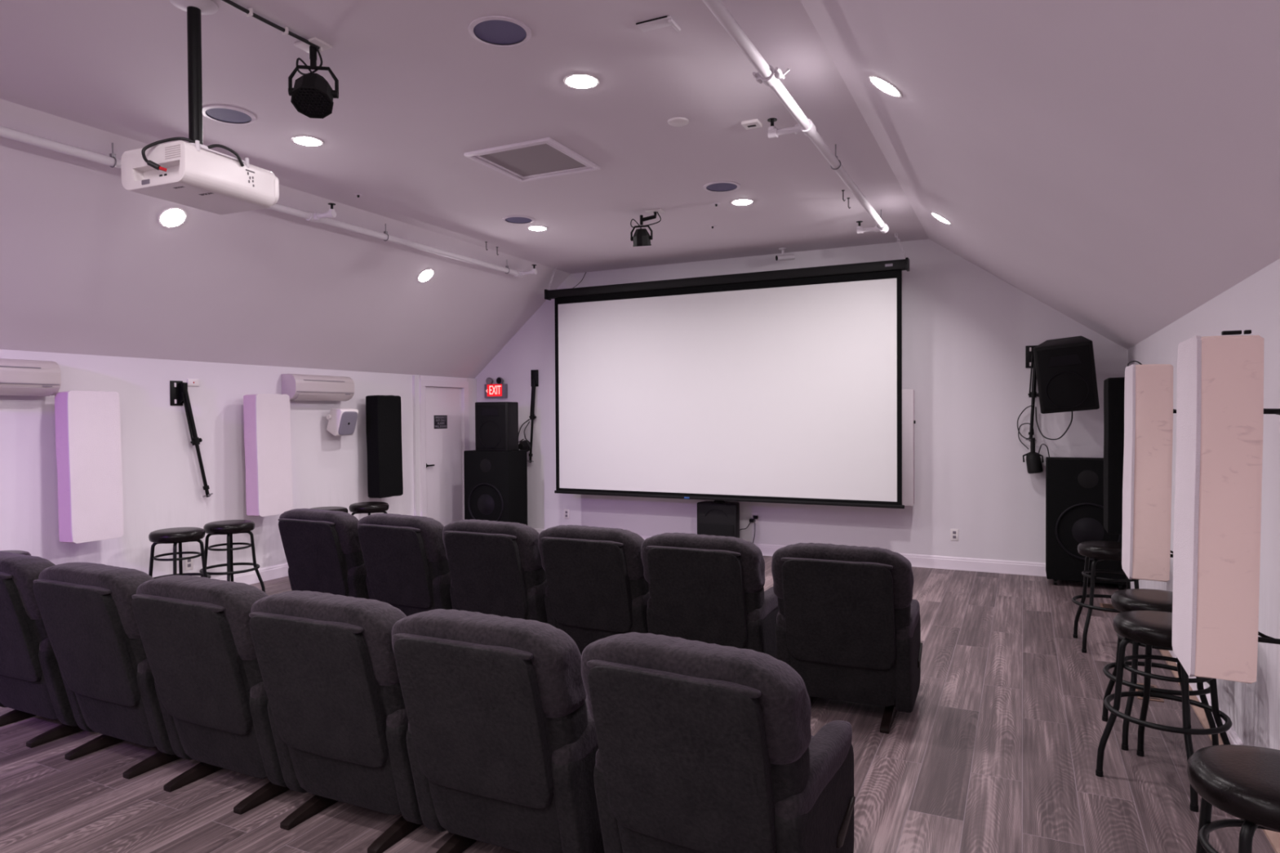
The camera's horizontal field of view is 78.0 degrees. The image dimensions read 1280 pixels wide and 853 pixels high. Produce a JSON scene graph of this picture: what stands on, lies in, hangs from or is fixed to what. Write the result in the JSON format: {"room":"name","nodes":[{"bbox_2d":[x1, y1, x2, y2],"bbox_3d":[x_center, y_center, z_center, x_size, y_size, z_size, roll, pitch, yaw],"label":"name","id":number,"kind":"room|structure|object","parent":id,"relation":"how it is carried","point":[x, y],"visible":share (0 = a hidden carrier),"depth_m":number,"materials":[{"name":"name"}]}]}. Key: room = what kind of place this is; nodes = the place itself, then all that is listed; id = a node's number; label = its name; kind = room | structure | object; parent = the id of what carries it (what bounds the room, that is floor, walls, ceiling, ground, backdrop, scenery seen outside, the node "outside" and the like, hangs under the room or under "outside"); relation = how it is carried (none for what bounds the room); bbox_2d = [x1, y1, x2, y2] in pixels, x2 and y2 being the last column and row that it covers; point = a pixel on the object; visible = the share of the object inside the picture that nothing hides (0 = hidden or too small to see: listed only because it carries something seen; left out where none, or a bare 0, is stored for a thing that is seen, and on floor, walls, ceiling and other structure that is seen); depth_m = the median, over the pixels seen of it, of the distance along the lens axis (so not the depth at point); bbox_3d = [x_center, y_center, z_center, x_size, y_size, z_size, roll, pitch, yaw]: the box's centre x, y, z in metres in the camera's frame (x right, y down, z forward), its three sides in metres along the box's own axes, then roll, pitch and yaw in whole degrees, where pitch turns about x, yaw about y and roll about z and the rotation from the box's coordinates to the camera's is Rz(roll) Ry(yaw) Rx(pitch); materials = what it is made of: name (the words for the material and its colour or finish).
{"room":"screening room","nodes":[
{"label":"screening room","id":0,"kind":"room"},
{"bbox_2d":[0,349,476,578],"bbox_3d":[-4.649,0.481,5.295,0.155,2.035,11.260,0,1,26],"label":"wall","id":1,"kind":"structure","parent":0,"point":[162,483],"depth_m":6.75,"materials":[{"name":"white paint"}]},
{"bbox_2d":[0,358,61,395],"bbox_3d":[-4.430,-0.341,5.419,0.201,0.256,0.740,0,1,26],"label":"air conditioner","id":2,"kind":"object","parent":1,"relation":"attached to","point":[18,377],"visible":1,"depth_m":5.54,"materials":[{"name":"grey plastic"}]},
{"bbox_2d":[54,390,124,543],"bbox_3d":[-4.141,0.294,5.890,0.300,1.103,0.363,-2,0,26],"label":"acoustic panel","id":3,"kind":"object","parent":1,"relation":"attached to","point":[88,426],"visible":1,"depth_m":5.78,"materials":[{"name":"white fabric"}]},
{"bbox_2d":[169,380,213,497],"bbox_3d":[-3.838,0.115,6.777,0.077,1.007,0.338,0,1,29],"label":"bracket","id":4,"kind":"object","parent":1,"relation":"attached to","point":[179,394],"visible":1,"depth_m":6.72,"materials":[{"name":"black metal"}]},
{"bbox_2d":[212,563,288,584],"bbox_3d":[-4.853,1.446,4.761,0.016,0.125,10.090,0,1,26],"label":"baseboard","id":5,"kind":"structure","parent":1,"relation":"attached to","point":[273,572],"depth_m":7.44,"materials":[{"name":"white paint"}]},
{"bbox_2d":[243,393,293,516],"bbox_3d":[-3.466,0.258,7.274,0.300,1.103,0.363,-1,0,26],"label":"acoustic panel","id":6,"kind":"object","parent":1,"relation":"attached to","point":[267,417],"visible":0.98,"depth_m":7.14,"materials":[{"name":"white fabric"}]},
{"bbox_2d":[281,373,354,400],"bbox_3d":[-3.216,-0.387,7.925,0.201,0.256,0.740,0,1,26],"label":"air conditioner","id":7,"kind":"object","parent":1,"relation":"attached to","point":[297,386],"visible":0.97,"depth_m":7.80,"materials":[{"name":"grey plastic"}]},
{"bbox_2d":[326,408,358,435],"bbox_3d":[-3.083,-0.046,8.130,0.271,0.283,0.265,0,1,26],"label":"wall speaker","id":8,"kind":"object","parent":1,"relation":"attached to","point":[341,421],"visible":1,"depth_m":8.04,"materials":[{"name":"white plastic"}]},
{"bbox_2d":[337,411,357,435],"bbox_3d":[-2.995,-0.033,8.102,0.088,0.242,0.210,0,1,26],"label":"grille","id":9,"kind":"object","parent":8,"relation":"attached to","point":[347,420],"depth_m":8.07,"materials":[{"name":"grey"}]},
{"bbox_2d":[365,395,403,497],"bbox_3d":[-2.830,0.214,8.599,0.305,1.100,0.360,-1,0,26],"label":"acoustic panel","id":10,"kind":"object","parent":1,"relation":"attached to","point":[383,412],"visible":1,"depth_m":8.45,"materials":[{"name":"black fabric"}]},
{"bbox_2d":[425,386,462,526],"bbox_3d":[-2.409,0.461,9.746,0.065,1.890,0.724,0,1,26],"label":"door","id":11,"kind":"structure","parent":1,"relation":"in","point":[444,505],"depth_m":9.76,"materials":[{"name":"white paint"}]},
{"bbox_2d":[434,415,447,428],"bbox_3d":[-2.448,-0.056,9.706,0.005,0.164,0.242,0,1,26],"label":"door sign","id":12,"kind":"object","parent":11,"relation":"attached to","point":[440,421],"visible":1,"depth_m":9.70,"materials":[{"name":"black"}]},
{"bbox_2d":[419,375,469,519],"bbox_3d":[-2.412,0.403,9.753,0.055,2.030,0.895,0,1,26],"label":"trim","id":13,"kind":"structure","parent":1,"relation":"attached to","point":[424,380],"depth_m":9.56,"materials":[{"name":"white paint"}]},
{"bbox_2d":[0,555,1275,852],"bbox_3d":[-1.320,1.553,3.701,7.540,0.100,11.500,0,1,26],"label":"floor","id":14,"kind":"structure","parent":0,"point":[996,751],"depth_m":3.44,"materials":[{"name":"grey wood"}]},
{"bbox_2d":[0,551,83,747],"bbox_3d":[-2.950,1.055,4.070,0.696,0.903,0.831,0,1,25],"label":"recliner","id":15,"kind":"object","parent":14,"relation":"on","point":[32,684],"visible":0.48,"depth_m":3.72,"materials":[{"name":"grey fabric"}]},
{"bbox_2d":[0,551,54,619],"bbox_3d":[-3.058,0.768,3.845,0.689,0.321,0.260,0,1,25],"label":"cushion","id":16,"kind":"object","parent":15,"relation":"on","point":[18,601],"depth_m":3.64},
{"bbox_2d":[31,618,48,643],"bbox_3d":[-3.031,0.970,3.904,0.656,0.404,0.277,0,1,25],"label":"lumbar cushion","id":17,"kind":"object","parent":15,"relation":"on","point":[38,633],"depth_m":3.70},
{"bbox_2d":[32,562,181,779],"bbox_3d":[-2.276,1.056,3.743,0.696,0.903,0.831,0,1,26],"label":"recliner","id":18,"kind":"object","parent":14,"relation":"on","point":[86,609],"visible":0.57,"depth_m":3.42,"materials":[{"name":"black fabric"}]},
{"bbox_2d":[38,562,154,638],"bbox_3d":[-2.386,0.769,3.520,0.689,0.321,0.260,0,1,26],"label":"cushion","id":19,"kind":"object","parent":18,"relation":"on","point":[115,618],"depth_m":3.36,"materials":[{"name":"fabric"}]},
{"bbox_2d":[128,637,146,664],"bbox_3d":[-2.357,0.970,3.578,0.656,0.404,0.277,0,1,26],"label":"lumbar cushion","id":20,"kind":"object","parent":18,"relation":"on","point":[137,655],"depth_m":3.37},
{"bbox_2d":[148,527,210,578],"bbox_3d":[-3.582,1.139,6.125,0.447,0.682,0.447,0,1,21],"label":"bar stool","id":21,"kind":"object","parent":14,"relation":"on","point":[175,535],"visible":0.64,"depth_m":6.04,"materials":[{"name":"leather"}]},
{"bbox_2d":[131,575,289,814],"bbox_3d":[-1.641,1.057,3.435,0.696,0.903,0.831,0,1,26],"label":"recliner","id":22,"kind":"object","parent":14,"relation":"on","point":[195,634],"visible":0.66,"depth_m":3.12,"materials":[{"name":"black fabric"}]},
{"bbox_2d":[136,575,268,660],"bbox_3d":[-1.751,0.770,3.212,0.689,0.321,0.260,0,1,26],"label":"cushion","id":23,"kind":"object","parent":22,"relation":"on","point":[162,638],"depth_m":3.06,"materials":[{"name":"fabric"}]},
{"bbox_2d":[242,658,262,688],"bbox_3d":[-1.723,0.971,3.270,0.656,0.404,0.277,0,1,26],"label":"lumbar cushion","id":24,"kind":"object","parent":22,"relation":"on","point":[251,674],"depth_m":3.06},
{"bbox_2d":[199,520,265,592],"bbox_3d":[-3.404,1.131,6.559,0.447,0.682,0.447,0,1,21],"label":"bar stool","id":25,"kind":"object","parent":14,"relation":"on","point":[228,527],"visible":0.84,"depth_m":6.48,"materials":[{"name":"black metal"}]},
{"bbox_2d":[278,508,368,599],"bbox_3d":[-2.123,1.025,5.780,0.696,0.903,0.831,0,1,27],"label":"recliner","id":26,"kind":"object","parent":14,"relation":"on","point":[322,549],"visible":0.66,"depth_m":5.43,"materials":[{"name":"grey fabric"}]},
{"bbox_2d":[279,508,361,554],"bbox_3d":[-2.237,0.738,5.558,0.689,0.321,0.260,0,1,27],"label":"cushion","id":27,"kind":"object","parent":26,"relation":"on","point":[341,537],"depth_m":5.40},
{"bbox_2d":[343,551,364,570],"bbox_3d":[-2.208,0.939,5.616,0.656,0.404,0.277,0,1,27],"label":"lumbar cushion","id":28,"kind":"object","parent":26,"relation":"on","point":[353,560],"depth_m":5.41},
{"bbox_2d":[248,590,423,852],"bbox_3d":[-1.020,1.058,3.134,0.696,0.903,0.831,0,1,25],"label":"recliner","id":29,"kind":"object","parent":14,"relation":"on","point":[337,713],"visible":0.79,"depth_m":2.82,"materials":[{"name":"black fabric"}]},
{"bbox_2d":[250,590,406,685],"bbox_3d":[-1.126,0.771,2.909,0.689,0.321,0.260,0,1,25],"label":"cushion","id":30,"kind":"object","parent":29,"relation":"on","point":[281,661],"depth_m":2.76,"materials":[{"name":"fabric"}]},
{"bbox_2d":[379,682,405,717],"bbox_3d":[-1.098,0.972,2.968,0.656,0.404,0.277,0,1,25],"label":"lumbar cushion","id":31,"kind":"object","parent":29,"relation":"on","point":[392,704],"depth_m":2.76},
{"bbox_2d":[349,502,389,515],"bbox_3d":[-2.709,1.107,7.912,0.447,0.682,0.447,0,1,26],"label":"bar stool","id":32,"kind":"object","parent":14,"relation":"on","point":[369,508],"visible":0.34,"depth_m":7.77,"materials":[{"name":"black leather"}]},
{"bbox_2d":[357,513,452,616],"bbox_3d":[-1.453,1.025,5.466,0.696,0.903,0.831,0,1,27],"label":"recliner","id":33,"kind":"object","parent":14,"relation":"on","point":[406,565],"visible":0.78,"depth_m":5.12,"materials":[{"name":"grey fabric"}]},
{"bbox_2d":[357,513,447,561],"bbox_3d":[-1.569,0.738,5.246,0.689,0.321,0.260,0,1,27],"label":"cushion","id":34,"kind":"object","parent":33,"relation":"on","point":[427,544],"depth_m":5.09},
{"bbox_2d":[428,559,449,579],"bbox_3d":[-1.539,0.939,5.303,0.656,0.404,0.277,0,1,27],"label":"lumbar cushion","id":35,"kind":"object","parent":33,"relation":"on","point":[438,569],"depth_m":5.10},
{"bbox_2d":[442,519,547,623],"bbox_3d":[-0.804,1.026,5.141,0.696,0.903,0.831,0,1,26],"label":"recliner","id":36,"kind":"object","parent":14,"relation":"on","point":[495,567],"visible":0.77,"depth_m":4.80,"materials":[{"name":"grey fabric"}]},
{"bbox_2d":[442,519,542,571],"bbox_3d":[-0.914,0.739,4.917,0.689,0.321,0.260,0,1,26],"label":"cushion","id":37,"kind":"object","parent":36,"relation":"on","point":[523,554],"depth_m":4.77,"materials":[{"name":"fabric"}]},
{"bbox_2d":[524,567,546,589],"bbox_3d":[-0.886,0.940,4.976,0.656,0.404,0.277,0,1,26],"label":"lumbar cushion","id":38,"kind":"object","parent":36,"relation":"on","point":[535,578],"depth_m":4.78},
{"bbox_2d":[463,449,527,524],"bbox_3d":[-1.736,0.853,9.491,0.640,1.130,0.422,0,1,26],"label":"speaker","id":39,"kind":"object","parent":14,"relation":"on","point":[495,482],"visible":0.66,"depth_m":9.32,"materials":[{"name":"black wood"}]},
{"bbox_2d":[475,401,518,451],"bbox_3d":[-1.686,-0.002,9.467,0.474,0.580,0.374,0,1,26],"label":"loudspeaker","id":40,"kind":"object","parent":39,"relation":"on","point":[496,423],"visible":1,"depth_m":9.31,"materials":[{"name":"black plastic"}]},
{"bbox_2d":[475,404,505,448],"bbox_3d":[-1.762,0.001,9.309,0.420,0.520,0.013,0,1,26],"label":"grille","id":41,"kind":"object","parent":40,"relation":"attached to","point":[490,418],"depth_m":9.30,"materials":[{"name":"black"}]},
{"bbox_2d":[391,608,604,852],"bbox_3d":[-0.399,1.058,2.833,0.696,0.903,0.831,0,1,25],"label":"recliner","id":42,"kind":"object","parent":14,"relation":"on","point":[502,745],"visible":0.84,"depth_m":2.52,"materials":[{"name":"black fabric"}]},
{"bbox_2d":[391,608,586,718],"bbox_3d":[-0.507,0.771,2.609,0.689,0.321,0.260,0,1,25],"label":"cushion","id":43,"kind":"object","parent":42,"relation":"on","point":[553,687],"depth_m":2.47,"materials":[{"name":"fabric"}]},
{"bbox_2d":[546,701,587,753],"bbox_3d":[-0.479,0.973,2.668,0.656,0.404,0.277,0,1,25],"label":"lumbar cushion","id":44,"kind":"object","parent":42,"relation":"on","point":[566,722],"depth_m":2.47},
{"bbox_2d":[537,524,650,654],"bbox_3d":[-0.165,1.026,4.865,0.696,0.903,0.831,0,1,26],"label":"recliner","id":45,"kind":"object","parent":14,"relation":"on","point":[597,588],"visible":0.76,"depth_m":4.54,"materials":[{"name":"grey fabric"}]},
{"bbox_2d":[537,524,644,580],"bbox_3d":[-0.275,0.739,4.641,0.689,0.321,0.260,0,1,26],"label":"cushion","id":46,"kind":"object","parent":45,"relation":"on","point":[562,564],"depth_m":4.50,"materials":[{"name":"fabric"}]},
{"bbox_2d":[629,577,648,599],"bbox_3d":[-0.247,0.941,4.699,0.656,0.404,0.277,0,1,26],"label":"lumbar cushion","id":47,"kind":"object","parent":45,"relation":"on","point":[638,587],"depth_m":4.50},
{"bbox_2d":[640,532,778,658],"bbox_3d":[0.447,1.028,4.535,0.696,0.903,0.831,0,1,26],"label":"recliner","id":48,"kind":"object","parent":14,"relation":"on","point":[706,588],"visible":0.82,"depth_m":4.21,"materials":[{"name":"black fabric"}]},
{"bbox_2d":[640,532,764,592],"bbox_3d":[0.337,0.741,4.311,0.689,0.321,0.260,0,1,26],"label":"cushion","id":49,"kind":"object","parent":48,"relation":"on","point":[747,575],"depth_m":4.18,"materials":[{"name":"fabric"}]},
{"bbox_2d":[648,582,764,613],"bbox_3d":[0.365,0.942,4.369,0.656,0.404,0.277,0,1,26],"label":"lumbar cushion","id":50,"kind":"object","parent":48,"relation":"on","point":[752,600],"depth_m":4.21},
{"bbox_2d":[581,631,855,852],"bbox_3d":[0.273,1.059,2.508,0.696,0.903,0.831,0,1,30],"label":"recliner","id":51,"kind":"object","parent":14,"relation":"on","point":[704,747],"visible":1,"depth_m":2.19,"materials":[{"name":"black fabric"}]},
{"bbox_2d":[581,631,811,764],"bbox_3d":[0.148,0.772,2.293,0.689,0.321,0.260,0,1,30],"label":"cushion","id":52,"kind":"object","parent":51,"relation":"on","point":[780,733],"depth_m":2.15,"materials":[{"name":"fabric"}]},
{"bbox_2d":[770,746,809,804],"bbox_3d":[0.180,0.973,2.349,0.656,0.404,0.277,0,1,30],"label":"lumbar cushion","id":53,"kind":"object","parent":51,"relation":"on","point":[789,765],"depth_m":2.13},
{"bbox_2d":[697,500,739,537],"bbox_3d":[0.867,1.110,8.650,0.456,0.610,0.212,0,1,26],"label":"floor speaker","id":54,"kind":"object","parent":14,"relation":"on","point":[716,517],"visible":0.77,"depth_m":8.56,"materials":[{"name":"black plastic"}]},
{"bbox_2d":[698,523,733,537],"bbox_3d":[0.825,1.222,8.563,0.400,0.330,0.014,0,1,26],"label":"grille","id":55,"kind":"object","parent":54,"relation":"attached to","point":[709,529],"depth_m":8.55,"materials":[{"name":"black"}]},
{"bbox_2d":[771,542,922,733],"bbox_3d":[1.105,1.029,4.171,0.696,0.903,0.831,0,1,24],"label":"recliner","id":56,"kind":"object","parent":14,"relation":"on","point":[848,623],"visible":0.98,"depth_m":3.87,"materials":[{"name":"black fabric"}]},
{"bbox_2d":[771,542,913,608],"bbox_3d":[1.001,0.742,3.945,0.689,0.321,0.260,0,1,24],"label":"cushion","id":57,"kind":"object","parent":56,"relation":"on","point":[792,590],"depth_m":3.82,"materials":[{"name":"fabric"}]},
{"bbox_2d":[777,596,911,632],"bbox_3d":[1.028,0.943,4.004,0.656,0.404,0.277,0,1,24],"label":"lumbar cushion","id":58,"kind":"object","parent":56,"relation":"on","point":[788,620],"depth_m":3.86,"materials":[{"name":"fabric"}]},
{"bbox_2d":[1045,457,1126,590],"bbox_3d":[4.009,0.854,7.096,0.640,1.130,0.422,0,1,26],"label":"speaker","id":59,"kind":"object","parent":14,"relation":"on","point":[1074,486],"visible":0.72,"depth_m":6.97,"materials":[{"name":"black wood"}]},
{"bbox_2d":[1071,540,1138,653],"bbox_3d":[3.091,1.112,5.190,0.447,0.682,0.447,0,1,21],"label":"bar stool","id":60,"kind":"object","parent":14,"relation":"on","point":[1100,550],"visible":0.64,"depth_m":5.11,"materials":[{"name":"black metal"}]},
{"bbox_2d":[1102,588,1218,751],"bbox_3d":[2.447,1.138,3.736,0.447,0.682,0.447,0,1,18],"label":"bar stool","id":61,"kind":"object","parent":14,"relation":"on","point":[1132,599],"visible":0.36,"depth_m":3.65,"materials":[{"name":"black metal"}]},
{"bbox_2d":[1095,610,1231,812],"bbox_3d":[2.202,1.146,3.310,0.447,0.682,0.447,-1,1,-33],"label":"bar stool","id":62,"kind":"object","parent":14,"relation":"on","point":[1148,628],"visible":0.78,"depth_m":3.27,"materials":[{"name":"black metal"}]},
{"bbox_2d":[1186,744,1279,852],"bbox_3d":[1.551,1.171,1.909,0.447,0.682,0.447,0,1,18],"label":"bar stool","id":63,"kind":"object","parent":14,"relation":"on","point":[1242,782],"visible":1,"depth_m":1.90,"materials":[{"name":"black leather"}]},
{"bbox_2d":[0,0,1279,378],"bbox_3d":[-1.337,-1.230,3.660,7.540,1.595,11.500,0,1,26],"label":"ceiling","id":64,"kind":"structure","parent":0,"point":[1115,164],"depth_m":4.47,"materials":[{"name":"white paint"}]},
{"bbox_2d":[158,207,186,227],"bbox_3d":[-3.278,-1.465,5.540,0.144,0.123,0.188,0,1,22],"label":"recessed light","id":65,"kind":"object","parent":64,"relation":"in","point":[171,217],"visible":1,"depth_m":5.53,"materials":[{"name":"white plastic"}]},
{"bbox_2d":[120,0,279,214],"bbox_3d":[-1.919,-1.382,3.453,0.415,0.776,0.536,0,1,23],"label":"projector","id":66,"kind":"object","parent":64,"relation":"hanging from","point":[192,174],"visible":1,"depth_m":3.30,"materials":[{"name":"white plastic"}]},
{"bbox_2d":[202,105,256,124],"bbox_3d":[-2.353,-1.780,4.520,0.280,0.008,0.280,0,1,26],"label":"ceiling speaker","id":67,"kind":"object","parent":64,"relation":"attached to","point":[225,114],"visible":0.95,"depth_m":4.51,"materials":[{"name":"white paint"}]},
{"bbox_2d":[205,108,251,123],"bbox_3d":[-2.353,-1.781,4.520,0.236,0.003,0.236,0,1,26],"label":"grille","id":68,"kind":"object","parent":67,"relation":"attached to","point":[224,115],"depth_m":4.52,"materials":[{"name":"blue"}]},
{"bbox_2d":[0,125,537,277],"bbox_3d":[-3.467,-1.652,4.151,0.268,0.154,10.300,0,1,26],"label":"pipe","id":69,"kind":"object","parent":64,"relation":"hanging from","point":[111,161],"visible":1,"depth_m":6.13,"materials":[{"name":"white metal"}]},
{"bbox_2d":[222,0,322,52],"bbox_3d":[-2.031,-1.741,2.564,0.033,0.030,2.500,0,1,26],"label":"cable","id":70,"kind":"object","parent":64,"relation":"attached to","point":[249,11],"visible":1,"depth_m":3.44,"materials":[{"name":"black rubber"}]},
{"bbox_2d":[291,135,324,146],"bbox_3d":[-2.085,-1.786,4.957,0.188,0.013,0.188,0,1,26],"label":"recessed light","id":71,"kind":"object","parent":64,"relation":"in","point":[305,140],"visible":1,"depth_m":4.93,"materials":[{"name":"white plastic"}]},
{"bbox_2d":[288,36,338,118],"bbox_3d":[-1.522,-1.614,3.663,0.212,0.324,0.193,0,1,26],"label":"stage light","id":72,"kind":"object","parent":64,"relation":"hanging from","point":[312,95],"visible":1,"depth_m":3.65,"materials":[{"name":"black metal"}]},
{"bbox_2d":[417,268,434,282],"bbox_3d":[-2.140,-1.507,7.889,0.144,0.123,0.188,0,1,22],"label":"recessed light","id":73,"kind":"object","parent":64,"relation":"in","point":[425,275],"visible":1,"depth_m":7.87,"materials":[{"name":"white plastic"}]},
{"bbox_2d":[468,15,531,47],"bbox_3d":[-0.630,-1.776,3.557,0.280,0.008,0.280,0,1,26],"label":"ceiling speaker","id":74,"kind":"object","parent":64,"relation":"attached to","point":[495,30],"visible":1,"depth_m":3.55,"materials":[{"name":"white paint"}]},
{"bbox_2d":[473,19,526,44],"bbox_3d":[-0.630,-1.777,3.557,0.236,0.003,0.236,0,1,26],"label":"grille","id":75,"kind":"object","parent":74,"relation":"attached to","point":[491,31],"depth_m":3.55,"materials":[{"name":"blue"}]},
{"bbox_2d":[502,215,534,223],"bbox_3d":[-1.073,-1.825,6.977,0.280,0.008,0.280,0,1,26],"label":"ceiling speaker","id":76,"kind":"object","parent":64,"relation":"attached to","point":[513,219],"visible":1,"depth_m":6.97,"materials":[{"name":"white paint"}]},
{"bbox_2d":[505,217,531,222],"bbox_3d":[-1.073,-1.826,6.977,0.236,0.003,0.236,0,1,26],"label":"grille","id":77,"kind":"object","parent":76,"relation":"attached to","point":[513,220],"depth_m":6.98,"materials":[{"name":"blue"}]},
{"bbox_2d":[464,137,599,182],"bbox_3d":[-0.717,-1.795,5.350,0.660,0.022,0.660,0,1,26],"label":"ceiling vent","id":78,"kind":"object","parent":64,"relation":"in","point":[544,157],"visible":1,"depth_m":5.34,"materials":[{"name":"metal"}]},
{"bbox_2d":[563,73,599,88],"bbox_3d":[-0.304,-1.783,4.094,0.188,0.013,0.188,0,1,26],"label":"recessed light","id":79,"kind":"object","parent":64,"relation":"in","point":[577,81],"visible":1,"depth_m":4.07,"materials":[{"name":"white plastic"}]},
{"bbox_2d":[630,208,665,246],"bbox_3d":[0.055,-1.679,6.731,0.295,0.305,0.169,0,1,26],"label":"stage light","id":80,"kind":"object","parent":64,"relation":"hanging from","point":[641,237],"visible":1,"depth_m":6.70,"materials":[{"name":"black metal"}]},
{"bbox_2d":[635,15,680,31],"bbox_3d":[0.083,-1.763,3.492,0.180,0.040,0.092,0,1,26],"label":"bracket","id":81,"kind":"object","parent":64,"relation":"attached to","point":[664,21],"visible":1,"depth_m":3.48,"materials":[{"name":"white metal"}]},
{"bbox_2d":[667,116,688,126],"bbox_3d":[0.226,-1.793,4.659,0.124,0.018,0.124,0,1,26],"label":"smoke detector","id":82,"kind":"object","parent":64,"relation":"attached to","point":[674,122],"visible":1,"depth_m":4.63,"materials":[{"name":"white plastic"}]},
{"bbox_2d":[702,181,740,192],"bbox_3d":[0.621,-1.820,6.001,0.280,0.008,0.280,0,1,26],"label":"ceiling speaker","id":83,"kind":"object","parent":64,"relation":"attached to","point":[717,186],"visible":1,"depth_m":5.99,"materials":[{"name":"white paint"}]},
{"bbox_2d":[706,182,737,191],"bbox_3d":[0.621,-1.822,6.001,0.236,0.003,0.236,0,1,26],"label":"grille","id":84,"kind":"object","parent":83,"relation":"attached to","point":[709,186],"depth_m":5.99,"materials":[{"name":"blue"}]},
{"bbox_2d":[544,233,909,508],"bbox_3d":[0.742,-0.537,8.469,4.084,2.655,0.115,0,1,26],"label":"projection screen","id":85,"kind":"object","parent":64,"relation":"hanging from","point":[784,386],"visible":1,"depth_m":8.33,"materials":[{"name":"fabric"}]},
{"bbox_2d":[741,118,762,129],"bbox_3d":[0.664,-1.794,4.691,0.100,0.022,0.100,0,1,26],"label":"ceiling box","id":86,"kind":"object","parent":64,"relation":"attached to","point":[753,123],"visible":1,"depth_m":4.67,"materials":[{"name":"white plastic"}]},
{"bbox_2d":[702,0,888,233],"bbox_3d":[-0.120,-1.683,2.401,0.323,0.166,10.070,0,1,26],"label":"pipe","id":87,"kind":"object","parent":64,"relation":"hanging from","point":[766,74],"visible":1,"depth_m":4.06,"materials":[{"name":"white metal"}]},
{"bbox_2d":[868,75,902,97],"bbox_3d":[1.169,-1.620,3.761,0.154,0.109,0.188,0,1,30],"label":"recessed light","id":88,"kind":"object","parent":64,"relation":"in","point":[883,85],"visible":1,"depth_m":3.73,"materials":[{"name":"white plastic"}]},
{"bbox_2d":[475,239,1127,563],"bbox_3d":[1.151,-0.229,8.796,7.300,3.280,0.120,0,1,26],"label":"wall","id":89,"kind":"structure","parent":0,"point":[966,331],"depth_m":7.86,"materials":[{"name":"white paint"}]},
{"bbox_2d":[484,377,507,398],"bbox_3d":[-1.857,-0.499,10.134,0.330,0.266,0.085,0,1,26],"label":"exit sign","id":90,"kind":"object","parent":89,"relation":"attached to","point":[499,390],"visible":1,"depth_m":10.11,"materials":[{"name":"red plastic"}]},
{"bbox_2d":[527,369,538,462],"bbox_3d":[-1.349,-0.129,9.895,0.143,1.163,0.085,0,1,26],"label":"bracket","id":91,"kind":"object","parent":89,"relation":"attached to","point":[534,373],"visible":0.99,"depth_m":9.87,"materials":[{"name":"black metal"}]},
{"bbox_2d":[533,528,1046,576],"bbox_3d":[1.171,1.349,8.739,7.210,0.125,0.016,0,1,26],"label":"baseboard","id":92,"kind":"structure","parent":89,"relation":"attached to","point":[1026,568],"depth_m":7.74,"materials":[{"name":"white paint"}]},
{"bbox_2d":[902,389,915,506],"bbox_3d":[2.432,0.205,7.991,0.680,1.148,0.215,0,1,26],"label":"acoustic panel","id":93,"kind":"object","parent":89,"relation":"attached to","point":[908,395],"visible":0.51,"depth_m":7.78,"materials":[{"name":"white fabric"}]},
{"bbox_2d":[1025,345,1039,441],"bbox_3d":[3.697,-0.312,7.447,0.114,0.905,0.085,0,1,26],"label":"bracket","id":94,"kind":"object","parent":89,"relation":"attached to","point":[1029,357],"visible":0.84,"depth_m":7.43,"materials":[{"name":"black metal"}]},
{"bbox_2d":[1022,437,1044,473],"bbox_3d":[3.693,0.276,7.404,0.132,0.338,0.155,-1,1,-24],"label":"stage light","id":95,"kind":"object","parent":94,"relation":"attached to","point":[1033,462],"visible":1,"depth_m":7.37,"materials":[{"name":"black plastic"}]},
{"bbox_2d":[1033,335,1099,413],"bbox_3d":[3.831,-0.459,6.991,0.654,0.690,0.457,-1,1,-45],"label":"loudspeaker","id":96,"kind":"object","parent":94,"relation":"attached to","point":[1065,367],"visible":1,"depth_m":6.83,"materials":[{"name":"black plastic"}]},
{"bbox_2d":[1127,258,1279,750],"bbox_3d":[2.012,0.452,2.067,0.120,2.110,11.260,0,1,26],"label":"wall","id":97,"kind":"structure","parent":0,"point":[1253,304],"depth_m":3.11,"materials":[{"name":"white paint"}]},
{"bbox_2d":[1103,377,1124,534],"bbox_3d":[3.475,0.204,5.599,0.305,1.100,0.360,0,1,26],"label":"acoustic panel","id":98,"kind":"object","parent":97,"relation":"attached to","point":[1113,388],"visible":0.59,"depth_m":5.49,"materials":[{"name":"black fabric"}]},
{"bbox_2d":[1121,364,1176,582],"bbox_3d":[2.735,0.233,4.103,0.354,1.103,0.363,1,1,26],"label":"acoustic panel","id":99,"kind":"object","parent":97,"relation":"attached to","point":[1148,411],"visible":1,"depth_m":3.99,"materials":[{"name":"white fabric"}]},
{"bbox_2d":[1130,581,1244,745],"bbox_3d":[1.957,1.444,2.112,0.016,0.125,11.260,0,1,26],"label":"baseboard","id":100,"kind":"structure","parent":97,"relation":"attached to","point":[1233,739],"depth_m":3.81,"materials":[{"name":"white paint"}]},
{"bbox_2d":[1159,649,1279,852],"bbox_3d":[1.747,1.497,1.736,0.034,0.032,10.400,0,1,26],"label":"trim","id":101,"kind":"structure","parent":97,"relation":"attached to","point":[1273,837],"depth_m":3.90,"materials":[{"name":"beige wood"}]},
{"bbox_2d":[1172,335,1279,683],"bbox_3d":[2.007,0.260,2.611,0.354,1.103,0.363,1,1,26],"label":"acoustic panel","id":102,"kind":"object","parent":97,"relation":"attached to","point":[1220,411],"visible":1,"depth_m":2.50,"materials":[{"name":"white fabric"}]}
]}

